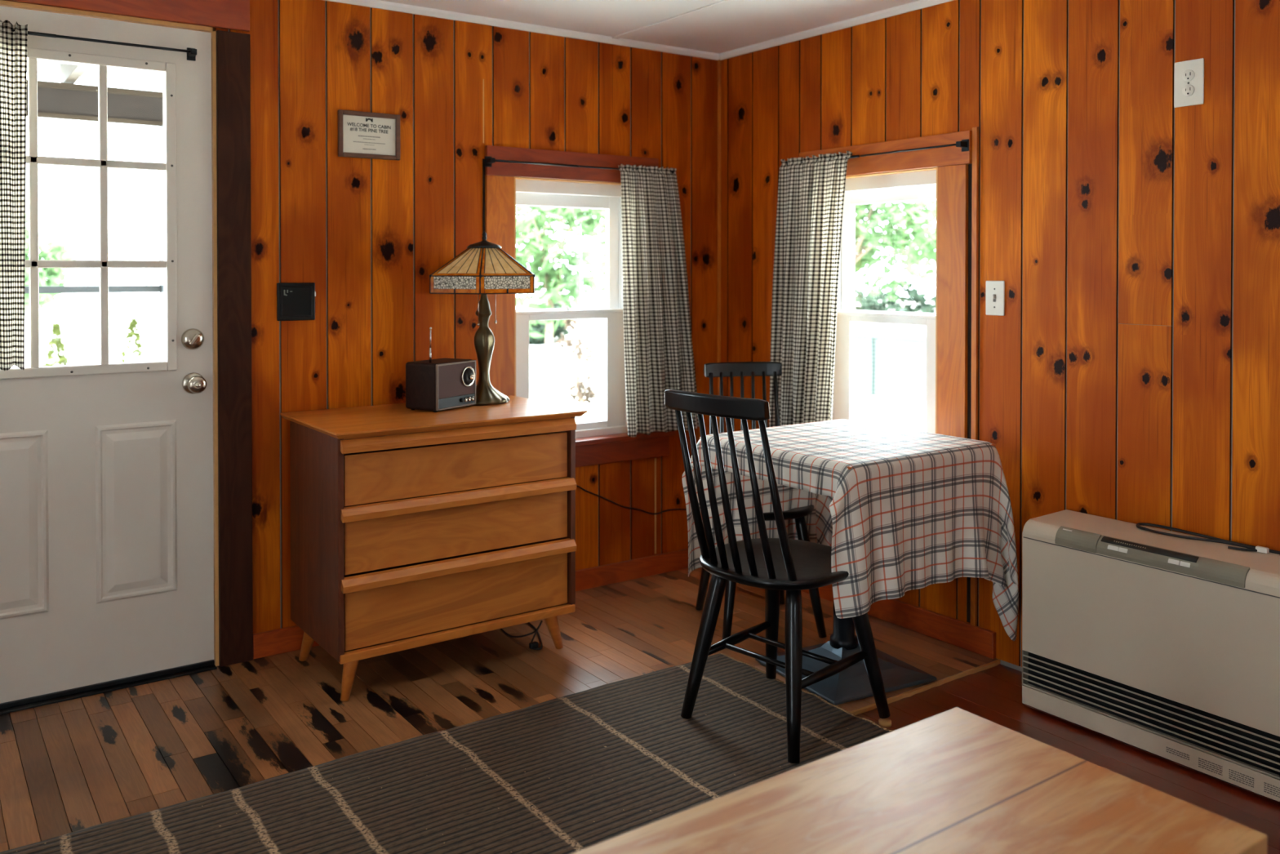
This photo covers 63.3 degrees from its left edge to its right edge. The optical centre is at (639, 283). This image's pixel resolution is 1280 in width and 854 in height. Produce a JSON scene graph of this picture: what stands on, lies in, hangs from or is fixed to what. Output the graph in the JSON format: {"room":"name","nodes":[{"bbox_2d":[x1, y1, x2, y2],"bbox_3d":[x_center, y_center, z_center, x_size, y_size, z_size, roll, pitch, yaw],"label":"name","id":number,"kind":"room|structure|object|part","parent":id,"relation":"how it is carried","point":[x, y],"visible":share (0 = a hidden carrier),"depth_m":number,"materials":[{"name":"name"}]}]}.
{"room":"cabin living room","nodes":[
{"label":"cabin living room","id":0,"kind":"room"},
{"bbox_2d":[4,0,717,665],"bbox_3d":[-1.518,0.150,3.326,4.740,2.278,0.120,0,1,-35],"label":"wall","id":1,"kind":"structure","parent":0,"point":[370,234],"depth_m":3.73,"materials":[{"name":"brown wood"}]},
{"bbox_2d":[0,6,214,709],"bbox_3d":[-1.707,0.216,3.106,0.820,2.039,0.111,0,1,-35],"label":"door","id":2,"kind":"structure","parent":1,"relation":"in","point":[107,516],"depth_m":3.19,"materials":[{"name":"paint"}]},
{"bbox_3d":[-1.854,0.706,3.015,0.240,0.542,0.008,0,1,-35],"label":"panel","id":3,"kind":"part","parent":2,"relation":"part of","materials":[{"name":"paint"}]},
{"bbox_3d":[-1.710,-0.207,3.107,0.601,0.968,0.015,0,1,-35],"label":"glazing frame","id":4,"kind":"part","parent":2,"relation":"part of","materials":[{"name":"paint"}]},
{"bbox_2d":[11,29,196,61],"bbox_3d":[-1.700,-0.726,3.086,0.723,0.040,0.042,0,1,-35],"label":"curtain rod","id":5,"kind":"object","parent":2,"relation":"attached to","point":[191,52],"visible":1,"depth_m":3.15,"materials":[{"name":"black metal"}]},
{"bbox_2d":[0,19,27,371],"bbox_3d":[-1.859,-0.252,2.942,0.223,1.002,0.050,0,1,-35],"label":"curtain","id":6,"kind":"object","parent":5,"relation":"hanging from","point":[13,45],"visible":1,"depth_m":2.98,"materials":[{"name":"fabric"}]},
{"bbox_3d":[-1.560,0.703,3.224,0.230,0.542,0.008,0,1,-35],"label":"panel","id":7,"kind":"part","parent":2,"relation":"part of","materials":[{"name":"paint"}]},
{"bbox_3d":[-1.408,0.318,3.293,0.068,0.068,0.064,0,1,-35],"label":"knob","id":8,"kind":"part","parent":2,"relation":"part of","materials":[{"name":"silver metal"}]},
{"bbox_2d":[0,664,217,714],"bbox_3d":[-1.739,1.240,3.163,0.824,0.010,0.150,0,1,-35],"label":"trim","id":9,"kind":"structure","parent":1,"relation":"attached to","point":[14,708],"depth_m":3.16,"materials":[{"name":"black plastic"}]},
{"bbox_2d":[0,0,218,666],"bbox_3d":[-1.746,0.210,3.162,0.847,2.062,0.124,0,1,-35],"label":"trim","id":10,"kind":"structure","parent":1,"relation":"attached to","point":[2,3],"depth_m":3.35,"materials":[{"name":"brown wood"}]},
{"bbox_2d":[5,0,249,31],"bbox_3d":[-1.717,-0.892,3.090,1.076,0.140,0.014,0,1,-35],"label":"trim","id":11,"kind":"structure","parent":1,"relation":"attached to","point":[234,15],"depth_m":3.27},
{"bbox_2d":[216,30,253,666],"bbox_3d":[-1.319,0.212,3.382,0.102,2.052,0.020,0,1,-35],"label":"trim","id":12,"kind":"structure","parent":1,"relation":"attached to","point":[233,49],"depth_m":3.37,"materials":[{"name":"wood"}]},
{"bbox_2d":[276,282,315,320],"bbox_3d":[-1.158,0.061,3.501,0.128,0.127,0.010,0,1,-35],"label":"keypad","id":13,"kind":"object","parent":1,"relation":"attached to","point":[295,301],"visible":1,"depth_m":3.50,"materials":[{"name":"black plastic"}]},
{"bbox_2d":[337,109,399,160],"bbox_3d":[-0.948,-0.519,3.641,0.223,0.161,0.016,0,1,-35],"label":"picture frame","id":14,"kind":"object","parent":1,"relation":"attached to","point":[361,135],"visible":1,"depth_m":3.64,"materials":[{"name":"brown wood"}]},
{"bbox_2d":[353,135,385,150],"bbox_3d":[-0.949,-0.493,3.642,0.116,0.047,0.001,0,1,-35],"label":"print","id":15,"kind":"object","parent":14,"relation":"attached to","point":[360,142],"depth_m":3.64,"materials":[{"name":"grey"}]},
{"bbox_2d":[253,548,688,658],"bbox_3d":[-0.468,1.190,4.002,1.988,0.081,0.016,0,1,-35],"label":"baseboard","id":16,"kind":"structure","parent":1,"relation":"attached to","point":[271,642],"depth_m":4.21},
{"bbox_2d":[482,159,484,232],"bbox_3d":[-0.587,-0.023,3.911,0.008,0.890,0.004,0,1,-35],"label":"trim","id":17,"kind":"structure","parent":1,"relation":"attached to","point":[483,160],"depth_m":3.90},
{"bbox_2d":[483,79,484,142],"bbox_3d":[-0.589,-0.648,3.905,0.004,0.240,0.003,0,1,-35],"label":"trim","id":18,"kind":"structure","parent":1,"relation":"attached to","point":[483,79],"depth_m":3.90,"materials":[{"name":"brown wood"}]},
{"bbox_2d":[484,175,514,395],"bbox_3d":[-0.532,0.108,3.943,0.117,1.032,0.018,0,1,-35],"label":"trim","id":19,"kind":"structure","parent":1,"relation":"attached to","point":[499,189],"depth_m":3.94,"materials":[{"name":"brown wood"}]},
{"bbox_2d":[324,0,719,60],"bbox_3d":[-1.477,-0.976,3.255,4.500,0.024,0.022,0,1,-35],"label":"trim","id":20,"kind":"structure","parent":1,"relation":"attached to","point":[379,4],"depth_m":3.98,"materials":[{"name":"paint"}]},
{"bbox_2d":[513,176,621,185],"bbox_3d":[-0.265,-0.408,4.141,0.555,0.006,0.038,0,1,-35],"label":"trim","id":21,"kind":"structure","parent":1,"relation":"attached to","point":[516,177],"depth_m":4.11,"materials":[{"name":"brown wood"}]},
{"bbox_2d":[514,177,626,438],"bbox_3d":[-0.293,0.108,4.187,0.625,1.032,0.134,0,1,-35],"label":"window","id":22,"kind":"structure","parent":1,"relation":"in","point":[528,192],"depth_m":4.27,"materials":[{"name":"white plastic"}]},
{"bbox_3d":[-0.315,-0.117,4.216,0.544,0.521,0.028,0,1,-35],"label":"sash","id":23,"kind":"part","parent":22,"relation":"part of","materials":[{"name":"paint"}]},
{"bbox_3d":[-0.290,0.352,4.186,0.560,0.490,0.036,0,1,-35],"label":"sash","id":24,"kind":"part","parent":22,"relation":"part of","materials":[{"name":"white plastic"}]},
{"bbox_2d":[484,145,657,182],"bbox_3d":[-0.254,-0.466,4.132,0.797,0.110,0.022,0,1,-35],"label":"trim","id":25,"kind":"structure","parent":1,"relation":"attached to","point":[500,153],"depth_m":4.07,"materials":[{"name":"brown wood"}]},
{"bbox_2d":[484,155,673,173],"bbox_3d":[-0.218,-0.459,4.118,0.863,0.040,0.040,0,1,-35],"label":"curtain rod","id":26,"kind":"object","parent":1,"relation":"attached to","point":[488,160],"visible":0.7,"depth_m":3.97,"materials":[{"name":"black metal"}]},
{"bbox_3d":[-0.211,-0.462,4.109,0.835,0.008,0.011,0,1,-35],"label":"rod","id":27,"kind":"part","parent":26,"relation":"part of","materials":[{"name":"black metal"}]},
{"bbox_2d":[617,164,699,436],"bbox_3d":[0.094,0.068,4.309,0.414,1.106,0.049,0,1,-35],"label":"curtain","id":28,"kind":"object","parent":26,"relation":"hanging from","point":[659,357],"visible":0.96,"depth_m":4.29,"materials":[{"name":"fabric"}]},
{"bbox_2d":[575,435,669,466],"bbox_3d":[-0.227,0.688,4.168,0.853,0.088,0.016,0,1,-35],"label":"trim","id":29,"kind":"structure","parent":1,"relation":"attached to","point":[624,451],"depth_m":4.27,"materials":[{"name":"brown wood"}]},
{"bbox_2d":[575,431,675,446],"bbox_3d":[-0.198,0.633,4.189,0.805,0.022,0.075,0,1,-35],"label":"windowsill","id":30,"kind":"structure","parent":1,"relation":"attached to","point":[585,441],"depth_m":4.23,"materials":[{"name":"brown wood"}]},
{"bbox_2d":[576,484,686,514],"bbox_3d":[-0.045,0.962,4.248,0.998,0.337,0.098,0,1,-35],"label":"extension cord","id":31,"kind":"object","parent":1,"relation":"attached to","point":[576,485],"visible":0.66,"depth_m":4.30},
{"bbox_2d":[654,457,656,553],"bbox_3d":[0.065,0.939,4.389,0.007,0.405,0.004,0,1,-35],"label":"trim","id":32,"kind":"structure","parent":1,"relation":"attached to","point":[655,458],"depth_m":4.39,"materials":[{"name":"brown wood"}]},
{"bbox_2d":[0,567,1279,853],"bbox_3d":[0.025,1.290,1.173,4.740,0.050,5.440,0,1,-35],"label":"floor","id":33,"kind":"structure","parent":0,"point":[66,766],"depth_m":3.05,"materials":[{"name":"wood"}]},
{"bbox_2d":[280,395,587,701],"bbox_3d":[-0.687,0.835,3.489,0.862,0.811,0.548,0,1,-35],"label":"dresser","id":34,"kind":"object","parent":33,"relation":"on","point":[410,528],"visible":0.98,"depth_m":3.28,"materials":[{"name":"brown wood"}]},
{"bbox_3d":[-1.084,1.169,3.417,0.072,0.144,0.048,0,1,-25],"label":"leg","id":35,"kind":"part","parent":34,"relation":"part of","materials":[{"name":"brown wood"}]},
{"bbox_3d":[-0.872,1.173,3.120,0.048,0.144,0.072,1,1,44],"label":"leg","id":36,"kind":"part","parent":34,"relation":"part of","materials":[{"name":"brown wood"}]},
{"bbox_2d":[405,327,475,412],"bbox_3d":[-0.680,0.287,3.574,0.156,0.283,0.205,0,1,30],"label":"radio","id":37,"kind":"object","parent":34,"relation":"on","point":[435,385],"visible":1,"depth_m":3.51,"materials":[{"name":"brown wood"}]},
{"bbox_3d":[-0.626,0.345,3.543,0.009,0.155,0.203,0,1,30],"label":"trim","id":38,"kind":"part","parent":37,"relation":"part of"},
{"bbox_2d":[438,361,474,399],"bbox_3d":[-0.628,0.329,3.544,0.008,0.110,0.191,0,1,30],"label":"speaker grille","id":39,"kind":"object","parent":37,"relation":"attached to","point":[455,379],"depth_m":3.54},
{"bbox_3d":[-0.583,0.324,3.598,0.010,0.018,0.018,0,1,30],"label":"dial knob","id":40,"kind":"part","parent":37,"relation":"part of","materials":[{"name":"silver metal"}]},
{"bbox_3d":[-0.681,0.781,3.470,0.771,0.157,0.418,0,1,-35],"label":"drawer","id":41,"kind":"part","parent":34,"relation":"part of","materials":[{"name":"brown wood"}]},
{"bbox_3d":[-0.681,0.580,3.468,0.771,0.151,0.418,0,1,-35],"label":"drawer","id":42,"kind":"part","parent":34,"relation":"part of","materials":[{"name":"brown wood"}]},
{"bbox_3d":[-0.681,0.999,3.473,0.771,0.173,0.418,0,1,-35],"label":"drawer","id":43,"kind":"part","parent":34,"relation":"part of","materials":[{"name":"brown wood"}]},
{"bbox_3d":[-0.559,0.462,3.296,0.784,0.025,0.017,0,1,-35],"label":"rail","id":44,"kind":"part","parent":34,"relation":"part of","materials":[{"name":"brown wood"}]},
{"bbox_3d":[-0.557,1.104,3.300,0.812,0.026,0.026,0,1,-35],"label":"rail","id":45,"kind":"part","parent":34,"relation":"part of","materials":[{"name":"brown wood"}]},
{"bbox_3d":[-0.550,0.679,3.286,0.804,0.039,0.032,0,1,-35],"label":"finger pull","id":46,"kind":"part","parent":34,"relation":"part of","materials":[{"name":"brown wood"}]},
{"bbox_3d":[-0.550,0.476,3.283,0.804,0.041,0.032,0,1,-35],"label":"finger pull","id":47,"kind":"part","parent":34,"relation":"part of","materials":[{"name":"brown wood"}]},
{"bbox_3d":[-0.550,0.887,3.288,0.804,0.039,0.032,0,1,-35],"label":"finger pull","id":48,"kind":"part","parent":34,"relation":"part of","materials":[{"name":"brown wood"}]},
{"bbox_2d":[429,231,536,404],"bbox_3d":[-0.555,0.120,3.710,0.421,0.614,0.366,0,1,-35],"label":"table lamp","id":49,"kind":"object","parent":34,"relation":"on","point":[483,268],"visible":1,"depth_m":3.61,"materials":[{"name":"brown metal"}]},
{"bbox_3d":[-0.604,-0.047,3.606,0.205,0.161,0.132,0,1,26],"label":"shade panel","id":50,"kind":"part","parent":49,"relation":"part of","materials":[{"name":"beige glass"}]},
{"bbox_3d":[-0.569,0.084,3.706,0.010,0.136,0.047,0,1,15],"label":"pull chain","id":51,"kind":"part","parent":49,"relation":"part of","materials":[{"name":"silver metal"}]},
{"bbox_3d":[-0.538,0.080,3.736,0.047,0.130,0.010,0,1,-20],"label":"pull chain","id":52,"kind":"part","parent":49,"relation":"part of","materials":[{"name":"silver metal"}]},
{"bbox_3d":[-0.492,-0.047,3.614,0.206,0.160,0.134,0,1,-35],"label":"shade panel","id":53,"kind":"part","parent":49,"relation":"part of","materials":[{"name":"beige glass"}]},
{"bbox_3d":[-0.299,1.168,3.528,0.072,0.144,0.048,0,1,-25],"label":"leg","id":54,"kind":"part","parent":34,"relation":"part of","materials":[{"name":"brown wood"}]},
{"bbox_2d":[0,652,893,853],"bbox_3d":[-0.423,1.246,2.273,2.546,0.010,1.153,0,1,-35],"label":"rug","id":55,"kind":"object","parent":33,"relation":"on","point":[569,774],"visible":0.7,"depth_m":2.59,"materials":[{"name":"fabric"}]},
{"bbox_2d":[664,389,891,763],"bbox_3d":[0.383,0.776,2.937,0.512,0.962,0.450,-1,1,-44],"label":"spindle chair","id":56,"kind":"object","parent":55,"relation":"on","point":[774,565],"visible":0.93,"depth_m":2.84,"materials":[{"name":"black paint"}]},
{"bbox_3d":[0.184,1.022,2.967,0.137,0.433,0.046,0,1,-5],"label":"leg","id":57,"kind":"part","parent":56,"relation":"part of","materials":[{"name":"black paint"}]},
{"bbox_3d":[0.194,0.325,2.792,0.046,0.056,0.360,-1,1,-44],"label":"crest rail","id":58,"kind":"part","parent":56,"relation":"part of","materials":[{"name":"black paint"}]},
{"bbox_3d":[0.408,1.019,3.196,0.046,0.433,0.139,0,1,7],"label":"leg","id":59,"kind":"part","parent":56,"relation":"part of","materials":[{"name":"black paint"}]},
{"bbox_3d":[0.399,0.800,2.968,0.430,0.034,0.428,-1,1,-44],"label":"seat","id":60,"kind":"part","parent":56,"relation":"part of","materials":[{"name":"black paint"}]},
{"bbox_3d":[0.406,1.024,2.739,0.046,0.433,0.136,0,1,7],"label":"leg","id":61,"kind":"part","parent":56,"relation":"part of","materials":[{"name":"black paint"}]},
{"bbox_3d":[0.642,1.020,2.955,0.140,0.429,0.046,0,1,-5],"label":"leg","id":62,"kind":"part","parent":56,"relation":"part of","materials":[{"name":"black paint"}]},
{"bbox_2d":[500,620,542,649],"bbox_3d":[-0.431,1.198,3.701,0.116,0.074,0.445,0,1,-29],"label":"extension cord","id":63,"kind":"object","parent":33,"relation":"on","point":[532,645],"visible":0.89,"depth_m":3.58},
{"bbox_2d":[695,361,826,639],"bbox_3d":[0.420,0.772,3.810,0.384,0.930,0.484,0,1,-12],"label":"spindle chair","id":64,"kind":"object","parent":33,"relation":"on","point":[741,369],"visible":0.39,"depth_m":3.95,"materials":[{"name":"black paint"}]},
{"bbox_3d":[0.260,1.022,3.896,0.124,0.427,0.041,1,1,41],"label":"leg","id":65,"kind":"part","parent":64,"relation":"part of","materials":[{"name":"black paint"}]},
{"bbox_3d":[0.317,1.026,3.597,0.041,0.427,0.129,0,1,24],"label":"leg","id":66,"kind":"part","parent":64,"relation":"part of","materials":[{"name":"black paint"}]},
{"bbox_3d":[0.397,0.332,4.025,0.310,0.055,0.044,0,1,-12],"label":"crest rail","id":67,"kind":"part","parent":64,"relation":"part of","materials":[{"name":"black paint"}]},
{"bbox_3d":[0.526,1.022,3.956,0.041,0.427,0.126,0,1,24],"label":"leg","id":68,"kind":"part","parent":64,"relation":"part of","materials":[{"name":"black paint"}]},
{"bbox_3d":[0.435,0.805,3.780,0.368,0.033,0.408,0,1,-12],"label":"seat","id":69,"kind":"part","parent":64,"relation":"part of","materials":[{"name":"black paint"}]},
{"bbox_3d":[0.599,1.025,3.660,0.127,0.427,0.041,1,1,41],"label":"leg","id":70,"kind":"part","parent":64,"relation":"part of","materials":[{"name":"black paint"}]},
{"bbox_2d":[699,437,995,705],"bbox_3d":[0.652,0.867,3.318,0.658,0.737,0.658,0,1,-35],"label":"pedestal table","id":71,"kind":"object","parent":33,"relation":"on","point":[852,683],"visible":0.38,"depth_m":3.24,"materials":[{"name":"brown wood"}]},
{"bbox_2d":[682,418,1018,640],"bbox_3d":[0.650,0.821,3.338,0.827,0.657,0.816,0,1,-35],"label":"tablecloth","id":72,"kind":"object","parent":71,"relation":"on","point":[913,509],"visible":0.9,"depth_m":3.10,"materials":[{"name":"fabric"}]},
{"bbox_2d":[571,706,1267,853],"bbox_3d":[0.231,1.053,1.404,1.348,0.446,0.566,0,1,-35],"label":"coffee table","id":73,"kind":"object","parent":33,"relation":"on","point":[954,780],"visible":1,"depth_m":1.63,"materials":[{"name":"brown wood"}]},
{"bbox_2d":[850,658,999,715],"bbox_3d":[-0.647,1.260,2.116,4.500,0.013,0.011,0,1,-35],"label":"trim","id":74,"kind":"structure","parent":33,"relation":"on","point":[995,663],"depth_m":3.21,"materials":[{"name":"brown wood"}]},
{"bbox_2d":[1022,509,1279,801],"bbox_3d":[1.495,0.973,2.751,0.225,0.545,0.952,0,1,-35],"label":"wall heater","id":75,"kind":"object","parent":33,"relation":"on","point":[1167,646],"visible":1,"depth_m":2.75,"materials":[{"name":"metal"}]},
{"bbox_3d":[1.358,0.726,2.779,0.031,0.045,0.275,0,1,-35],"label":"display panel","id":76,"kind":"part","parent":75,"relation":"part of","materials":[{"name":"grey plastic"}]},
{"bbox_2d":[1166,746,1189,759],"bbox_3d":[1.399,1.222,2.703,0.001,0.013,0.060,0,1,-35],"label":"print","id":77,"kind":"object","parent":75,"relation":"attached to","point":[1172,753],"depth_m":2.70,"materials":[{"name":"grey"}]},
{"bbox_2d":[1135,522,1279,554],"bbox_3d":[1.633,0.694,2.687,0.068,0.015,0.732,0,1,-35],"label":"cord","id":78,"kind":"object","parent":75,"relation":"on","point":[1250,548],"visible":1,"depth_m":2.83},
{"bbox_2d":[1198,757,1222,775],"bbox_3d":[1.446,1.225,2.635,0.001,0.023,0.059,0,1,-35],"label":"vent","id":79,"kind":"object","parent":75,"relation":"attached to","point":[1210,766],"depth_m":2.63,"materials":[{"name":"grey"}]},
{"bbox_2d":[1228,768,1253,787],"bbox_3d":[1.490,1.225,2.574,0.001,0.023,0.059,0,1,-35],"label":"print","id":80,"kind":"object","parent":75,"relation":"attached to","point":[1243,778],"depth_m":2.57,"materials":[{"name":"grey"}]},
{"bbox_2d":[1263,782,1279,797],"bbox_3d":[1.538,1.226,2.507,0.001,0.023,0.060,0,1,-35],"label":"print","id":81,"kind":"object","parent":75,"relation":"attached to","point":[1271,789],"depth_m":2.52,"materials":[{"name":"grey"}]},
{"bbox_2d":[380,0,919,53],"bbox_3d":[0.025,-1.023,1.145,4.740,0.120,5.440,0,1,-35],"label":"ceiling","id":82,"kind":"structure","parent":0,"point":[739,24],"depth_m":3.85,"materials":[{"name":"paint"}]},
{"bbox_2d":[611,0,737,39],"bbox_3d":[1.399,-0.972,2.112,0.030,0.006,5.180,0,1,-35],"label":"trim","id":83,"kind":"structure","parent":82,"relation":"attached to","point":[724,2],"depth_m":3.89,"materials":[{"name":"paint"}]},
{"bbox_2d":[720,0,1279,671],"bbox_3d":[1.942,0.160,2.450,0.120,2.278,5.320,0,1,-35],"label":"wall","id":84,"kind":"structure","parent":0,"point":[1130,371],"depth_m":3.15,"materials":[{"name":"brown wood"}]},
{"bbox_2d":[717,59,720,433],"bbox_3d":[0.348,0.080,4.573,0.012,2.128,0.012,0,1,-35],"label":"trim","id":85,"kind":"structure","parent":84,"relation":"attached to","point":[718,60],"depth_m":4.56,"materials":[{"name":"brown wood"}]},
{"bbox_2d":[719,0,954,60],"bbox_3d":[1.849,-0.967,2.445,0.022,0.024,5.200,0,1,-35],"label":"trim","id":86,"kind":"structure","parent":84,"relation":"attached to","point":[921,4],"depth_m":3.98,"materials":[{"name":"paint"}]},
{"bbox_2d":[786,138,968,164],"bbox_3d":[0.842,-0.468,3.811,0.040,0.040,0.843,0,1,-35],"label":"curtain rod","id":87,"kind":"object","parent":84,"relation":"attached to","point":[964,144],"visible":0.69,"depth_m":3.56,"materials":[{"name":"black metal"}]},
{"bbox_2d":[768,151,852,426],"bbox_3d":[0.654,0.065,4.028,0.049,1.120,0.410,0,1,-35],"label":"curtain","id":88,"kind":"object","parent":87,"relation":"hanging from","point":[811,197],"visible":0.93,"depth_m":4.03,"materials":[{"name":"fabric"}]},
{"bbox_3d":[0.832,-0.470,3.804,0.011,0.008,0.815,0,1,-35],"label":"rod","id":89,"kind":"part","parent":87,"relation":"part of","materials":[{"name":"black metal"}]},
{"bbox_2d":[832,168,937,433],"bbox_3d":[0.926,0.112,3.860,0.134,1.032,0.625,0,1,-35],"label":"window","id":90,"kind":"structure","parent":84,"relation":"in","point":[917,185],"depth_m":3.96,"materials":[{"name":"white plastic"}]},
{"bbox_3d":[0.922,0.355,3.860,0.036,0.490,0.560,0,1,-35],"label":"sash","id":91,"kind":"part","parent":90,"relation":"part of","materials":[{"name":"glass"}]},
{"bbox_3d":[0.958,-0.113,3.880,0.028,0.521,0.544,0,1,-35],"label":"sash","id":92,"kind":"part","parent":90,"relation":"part of","materials":[{"name":"white plastic"}]},
{"bbox_2d":[799,130,972,176],"bbox_3d":[0.877,-0.462,3.815,0.022,0.110,0.810,0,1,-35],"label":"trim","id":93,"kind":"structure","parent":84,"relation":"attached to","point":[950,155],"depth_m":3.70,"materials":[{"name":"brown wood"}]},
{"bbox_2d":[845,166,937,178],"bbox_3d":[0.887,-0.404,3.826,0.038,0.006,0.545,0,1,-35],"label":"trim","id":94,"kind":"structure","parent":84,"relation":"attached to","point":[928,168],"depth_m":3.77,"materials":[{"name":"brown wood"}]},
{"bbox_2d":[800,584,995,658],"bbox_3d":[0.756,1.187,4.008,0.018,0.087,1.427,0,1,-35],"label":"baseboard","id":95,"kind":"structure","parent":84,"relation":"attached to","point":[979,640],"depth_m":3.62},
{"bbox_2d":[937,164,968,438],"bbox_3d":[1.069,0.113,3.555,0.018,1.032,0.117,0,1,-35],"label":"trim","id":96,"kind":"structure","parent":84,"relation":"attached to","point":[953,180],"depth_m":3.54,"materials":[{"name":"brown wood"}]},
{"bbox_2d":[966,164,972,622],"bbox_3d":[1.115,0.372,3.506,0.004,1.549,0.020,0,1,-35],"label":"trim","id":97,"kind":"structure","parent":84,"relation":"attached to","point":[970,166],"depth_m":3.50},
{"bbox_2d":[970,127,978,626],"bbox_3d":[1.123,0.357,3.488,0.012,1.760,0.020,0,1,-35],"label":"trim","id":98,"kind":"structure","parent":84,"relation":"attached to","point":[975,226],"depth_m":3.48,"materials":[{"name":"brown wood"}]},
{"bbox_2d":[985,280,1004,315],"bbox_3d":[1.166,0.048,3.421,0.016,0.114,0.071,0,1,-35],"label":"light switch","id":99,"kind":"object","parent":84,"relation":"attached to","point":[995,290],"visible":1,"depth_m":3.42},
{"bbox_2d":[1173,57,1204,107],"bbox_3d":[1.534,-0.560,2.904,0.009,0.127,0.082,0,1,-35],"label":"power outlet","id":100,"kind":"object","parent":84,"relation":"attached to","point":[1188,75],"visible":1,"depth_m":2.90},
{"bbox_2d":[1182,69,1194,81],"bbox_3d":[1.531,-0.581,2.902,0.002,0.033,0.033,0,1,-35],"label":"socket","id":101,"kind":"object","parent":100,"relation":"attached to","point":[1188,75],"depth_m":2.90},
{"bbox_2d":[1182,84,1194,96],"bbox_3d":[1.531,-0.539,2.902,0.002,0.033,0.033,0,1,-35],"label":"socket","id":102,"kind":"object","parent":100,"relation":"attached to","point":[1187,90],"depth_m":2.90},
{"label":"outside","id":103,"kind":"structure","parent":0,"visible":0},
{"bbox_2d":[11,297,935,431],"bbox_3d":[2.109,1.419,15.058,75.000,0.040,75.000,0,1,-35],"label":"lawn","id":104,"kind":"structure","parent":103,"point":[80,328],"depth_m":19.94,"materials":[{"name":"white"}]},
{"bbox_2d":[24,210,80,318],"bbox_3d":[-12.297,-0.153,20.242,2.442,3.027,2.172,0,1,15],"label":"leafy tree","id":105,"kind":"object","parent":104,"relation":"on","point":[55,251],"visible":0.2,"depth_m":20.42,"materials":[{"name":"green plant"}]},
{"bbox_2d":[39,321,70,366],"bbox_3d":[-5.667,0.916,10.121,0.585,1.098,0.578,0,1,-35],"label":"shrub","id":106,"kind":"object","parent":104,"relation":"on","point":[56,331],"visible":0.26,"depth_m":10.08,"materials":[{"name":"green plant"}]},
{"bbox_2d":[24,60,164,360],"bbox_3d":[-2.165,0.301,3.978,3.600,2.500,1.670,0,1,-35],"label":"porch","id":107,"kind":"object","parent":104,"relation":"on","point":[65,100],"visible":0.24,"depth_m":4.53,"materials":[{"name":"paint"}]},
{"bbox_3d":[-2.963,0.030,4.070,2.010,0.030,0.030,0,1,-35],"label":"rail","id":108,"kind":"part","parent":107,"relation":"part of","materials":[{"name":"paint"}]},
{"bbox_3d":[-2.470,-0.774,4.393,3.600,0.150,0.040,0,1,-35],"label":"beam trim","id":109,"kind":"part","parent":107,"relation":"part of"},
{"bbox_3d":[-2.108,0.420,4.683,0.090,2.245,0.090,0,1,-35],"label":"post","id":110,"kind":"part","parent":107,"relation":"part of","materials":[{"name":"paint"}]},
{"bbox_2d":[118,316,148,363],"bbox_3d":[-5.131,0.892,10.514,0.573,1.139,0.576,0,1,-35],"label":"shrub","id":111,"kind":"object","parent":104,"relation":"on","point":[132,327],"visible":0.27,"depth_m":10.49,"materials":[{"name":"green plant"}]},
{"bbox_2d":[528,302,573,345],"bbox_3d":[-2.097,0.936,23.065,1.359,1.251,1.762,0,1,-9],"label":"bush","id":112,"kind":"object","parent":104,"relation":"on","point":[540,328],"visible":0.28,"depth_m":22.69,"materials":[{"name":"green plant"}]},
{"bbox_2d":[515,205,605,381],"bbox_3d":[-1.406,-0.446,14.865,2.433,3.741,2.747,0,1,-35],"label":"leafy tree","id":113,"kind":"object","parent":104,"relation":"on","point":[533,227],"visible":0.43,"depth_m":14.67,"materials":[{"name":"green plant"}]},
{"bbox_2d":[555,319,600,422],"bbox_3d":[-0.550,0.881,9.617,0.350,1.218,0.471,0,1,23],"label":"shrub","id":114,"kind":"object","parent":104,"relation":"on","point":[582,397],"visible":0.98,"depth_m":9.59,"materials":[{"name":"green plant"}]},
{"bbox_2d":[566,213,605,292],"bbox_3d":[-0.749,-1.367,20.629,2.879,5.445,3.694,0,1,-35],"label":"leafy tree","id":115,"kind":"object","parent":104,"relation":"on","point":[602,246],"visible":0.02,"depth_m":19.95,"materials":[{"name":"green plant"}]},
{"bbox_2d":[854,321,926,402],"bbox_3d":[3.509,1.024,14.638,2.520,0.800,3.520,0,1,-35],"label":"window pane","id":116,"kind":"object","parent":104,"relation":"on","point":[891,358],"visible":0.21,"depth_m":13.13,"materials":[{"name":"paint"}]},
{"bbox_3d":[2.965,1.065,13.300,0.040,0.750,0.050,0,1,-35],"label":"corner post","id":117,"kind":"part","parent":116,"relation":"part of","materials":[{"name":"green paint"}]},
{"bbox_3d":[3.509,0.649,14.634,2.520,0.050,3.520,0,1,-35],"label":"shed lid","id":118,"kind":"part","parent":116,"relation":"part of","materials":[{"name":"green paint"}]},
{"bbox_2d":[854,273,935,313],"bbox_3d":[4.954,0.734,20.697,3.032,2.008,2.273,0,1,-6],"label":"bush","id":119,"kind":"object","parent":104,"relation":"on","point":[868,303],"visible":0.21,"depth_m":20.61,"materials":[{"name":"green plant"}]},
{"bbox_2d":[854,199,936,302],"bbox_3d":[3.609,-0.571,16.829,2.786,3.944,2.762,0,1,-35],"label":"leafy tree","id":120,"kind":"object","parent":104,"relation":"on","point":[871,243],"visible":0.33,"depth_m":16.54,"materials":[{"name":"green plant"}]},
{"bbox_2d":[886,199,936,279],"bbox_3d":[6.538,-1.134,21.000,2.883,4.969,2.968,0,1,-35],"label":"leafy tree","id":121,"kind":"object","parent":104,"relation":"on","point":[928,255],"visible":0.07,"depth_m":21.05,"materials":[{"name":"green plant"}]}
]}

